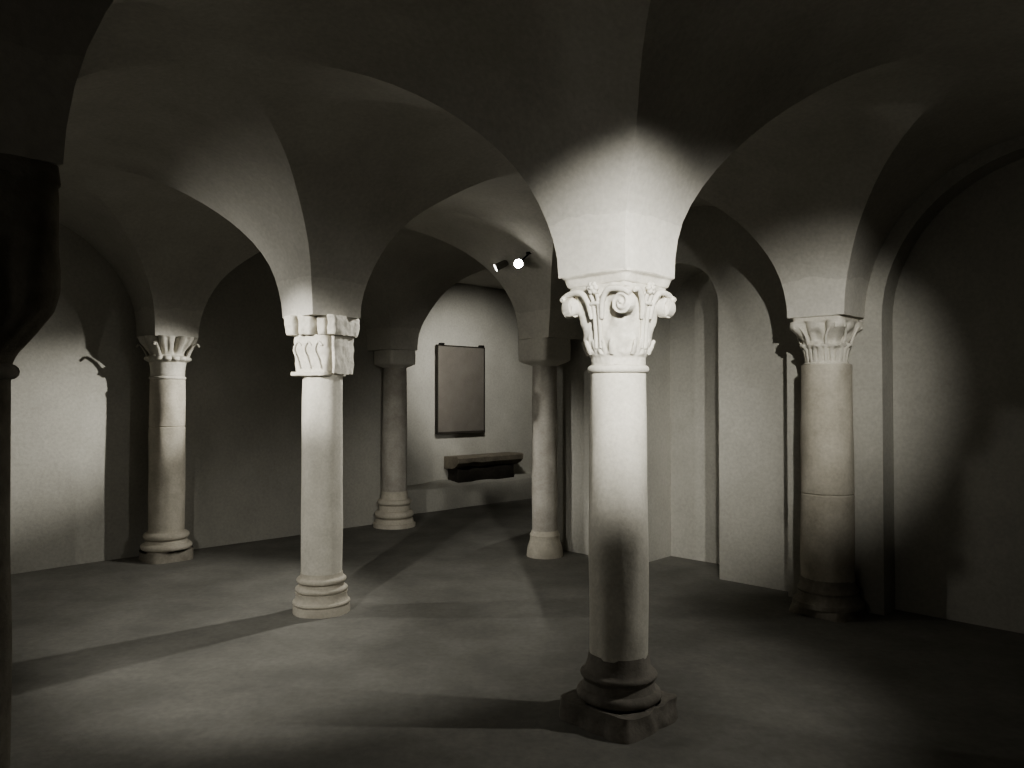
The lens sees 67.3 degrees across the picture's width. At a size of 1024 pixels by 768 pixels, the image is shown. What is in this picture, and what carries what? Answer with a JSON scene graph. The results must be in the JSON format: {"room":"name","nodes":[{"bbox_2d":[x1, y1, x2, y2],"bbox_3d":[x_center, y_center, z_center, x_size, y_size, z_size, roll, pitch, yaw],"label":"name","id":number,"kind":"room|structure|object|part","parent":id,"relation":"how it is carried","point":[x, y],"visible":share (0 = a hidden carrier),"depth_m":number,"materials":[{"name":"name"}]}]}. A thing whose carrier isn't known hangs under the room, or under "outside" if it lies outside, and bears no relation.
{"room":"vaulted crypt","nodes":[
{"label":"vaulted crypt","id":0,"kind":"room"},
{"bbox_2d":[10,224,382,573],"bbox_3d":[-6.339,-0.140,5.777,1.270,3.800,12.200,-1,-2,45],"label":"wall","id":1,"kind":"structure","parent":0,"point":[80,392],"depth_m":7.57,"materials":[{"name":"paint"}]},
{"bbox_2d":[406,283,531,484],"bbox_3d":[-0.919,-0.028,11.670,0.600,3.800,3.800,-1,-2,45],"label":"wall","id":2,"kind":"structure","parent":0,"point":[465,315],"depth_m":11.61,"materials":[{"name":"paint"}]},
{"bbox_2d":[435,343,484,433],"bbox_3d":[-0.760,0.067,11.332,0.926,1.318,0.100,1,-2,-45],"label":"picture frame","id":3,"kind":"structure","parent":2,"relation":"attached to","point":[460,370],"depth_m":11.29,"materials":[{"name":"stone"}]},
{"bbox_2d":[407,473,531,513],"bbox_3d":[-0.550,1.605,11.354,2.841,0.435,0.389,1,-2,-45],"label":"trim","id":4,"kind":"structure","parent":2,"relation":"attached to","point":[425,497],"depth_m":11.03,"materials":[{"name":"paint"}]},
{"bbox_2d":[444,452,522,483],"bbox_3d":[-0.400,1.269,11.480,1.320,0.430,0.333,1,-2,-45],"label":"stone slab","id":5,"kind":"object","parent":4,"relation":"on","point":[487,466],"visible":0.87,"depth_m":11.30,"materials":[{"name":"grey stone"}]},
{"bbox_2d":[0,0,1023,350],"bbox_3d":[-0.426,-1.105,2.848,16.023,1.139,18.230,-1,-2,45],"label":"ceiling","id":6,"kind":"structure","parent":0,"point":[379,158],"depth_m":4.23,"materials":[{"name":"paint"}]},
{"bbox_2d":[494,260,507,270],"bbox_3d":[-0.110,-1.151,7.428,0.142,0.136,0.117,0,-1,-9],"label":"spotlight","id":7,"kind":"object","parent":6,"relation":"attached to","point":[502,264],"visible":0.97,"depth_m":7.38,"materials":[{"name":"grey metal"}]},
{"bbox_2d":[513,252,531,268],"bbox_3d":[0.100,-1.143,7.170,0.180,0.161,0.137,0,-1,0],"label":"spotlight","id":8,"kind":"object","parent":6,"relation":"attached to","point":[518,263],"visible":1,"depth_m":7.11,"materials":[{"name":"black metal"}]},
{"bbox_2d":[10,499,1023,767],"bbox_3d":[-0.283,1.598,2.516,15.000,0.020,17.200,-1,-2,45],"label":"floor","id":9,"kind":"structure","parent":0,"point":[455,646],"depth_m":4.43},
{"bbox_2d":[0,153,60,767],"bbox_3d":[-1.425,0.523,1.923,0.459,2.156,0.462,1,-2,-45],"label":"stone column","id":10,"kind":"structure","parent":9,"relation":"on","point":[30,260],"depth_m":1.91,"materials":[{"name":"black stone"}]},
{"bbox_2d":[136,335,199,563],"bbox_3d":[-3.340,0.623,7.449,0.496,2.156,0.494,1,-2,-45],"label":"stone column","id":11,"kind":"structure","parent":9,"relation":"on","point":[166,540],"depth_m":7.31,"materials":[{"name":"beige stone"}]},
{"bbox_2d":[284,314,359,618],"bbox_3d":[-1.390,0.584,5.625,0.426,2.156,0.424,0,-1,17],"label":"stone column","id":12,"kind":"structure","parent":9,"relation":"on","point":[323,348],"depth_m":5.50,"materials":[{"name":"beige stone"}]},
{"bbox_2d":[373,349,415,529],"bbox_3d":[-1.430,0.662,9.369,0.510,2.143,0.510,1,-2,-45],"label":"stone column","id":13,"kind":"structure","parent":9,"relation":"on","point":[394,512],"depth_m":9.24,"materials":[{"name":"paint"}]},
{"bbox_2d":[518,338,570,558],"bbox_3d":[0.324,0.627,7.639,0.405,2.147,0.403,1,-2,-45],"label":"stone column","id":14,"kind":"structure","parent":9,"relation":"on","point":[544,355],"depth_m":7.53,"materials":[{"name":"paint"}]},
{"bbox_2d":[560,268,677,743],"bbox_3d":[0.517,0.556,3.758,0.466,2.163,0.469,1,-2,-45],"label":"stone column","id":15,"kind":"structure","parent":9,"relation":"on","point":[618,698],"depth_m":3.63,"materials":[{"name":"white stone"}]},
{"bbox_3d":[0.394,-0.327,3.650,0.079,0.314,0.068,1,-2,-45],"label":"stem","id":16,"kind":"part","parent":15,"relation":"part of","materials":[{"name":"stone"}]},
{"bbox_3d":[0.647,-0.327,3.650,0.068,0.314,0.079,1,-2,-45],"label":"stem","id":17,"kind":"part","parent":15,"relation":"part of","materials":[{"name":"stone"}]},
{"bbox_2d":[788,315,867,622],"bbox_3d":[2.305,0.593,5.629,0.493,2.167,0.487,1,-2,-45],"label":"stone column","id":18,"kind":"structure","parent":9,"relation":"on","point":[827,589],"depth_m":5.48,"materials":[{"name":"beige stone"}]},
{"bbox_2d":[557,206,787,590],"bbox_3d":[1.565,-0.111,7.327,2.655,3.800,0.670,-1,-2,45],"label":"wall niche","id":19,"kind":"object","parent":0,"point":[717,477],"visible":0.5,"depth_m":6.91,"materials":[{"name":"paint"}]},
{"bbox_2d":[878,133,1023,633],"bbox_3d":[5.074,-0.182,3.557,6.250,3.800,0.600,-1,-2,45],"label":"wall","id":20,"kind":"structure","parent":0,"point":[951,265],"depth_m":5.38,"materials":[{"name":"paint"}]},
{"bbox_2d":[786,252,880,614],"bbox_3d":[2.618,-0.136,6.012,0.695,3.800,0.600,-1,-2,45],"label":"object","id":21,"kind":"structure","parent":20,"relation":"attached to","point":[863,358],"depth_m":5.63,"materials":[{"name":"paint"}]}
]}

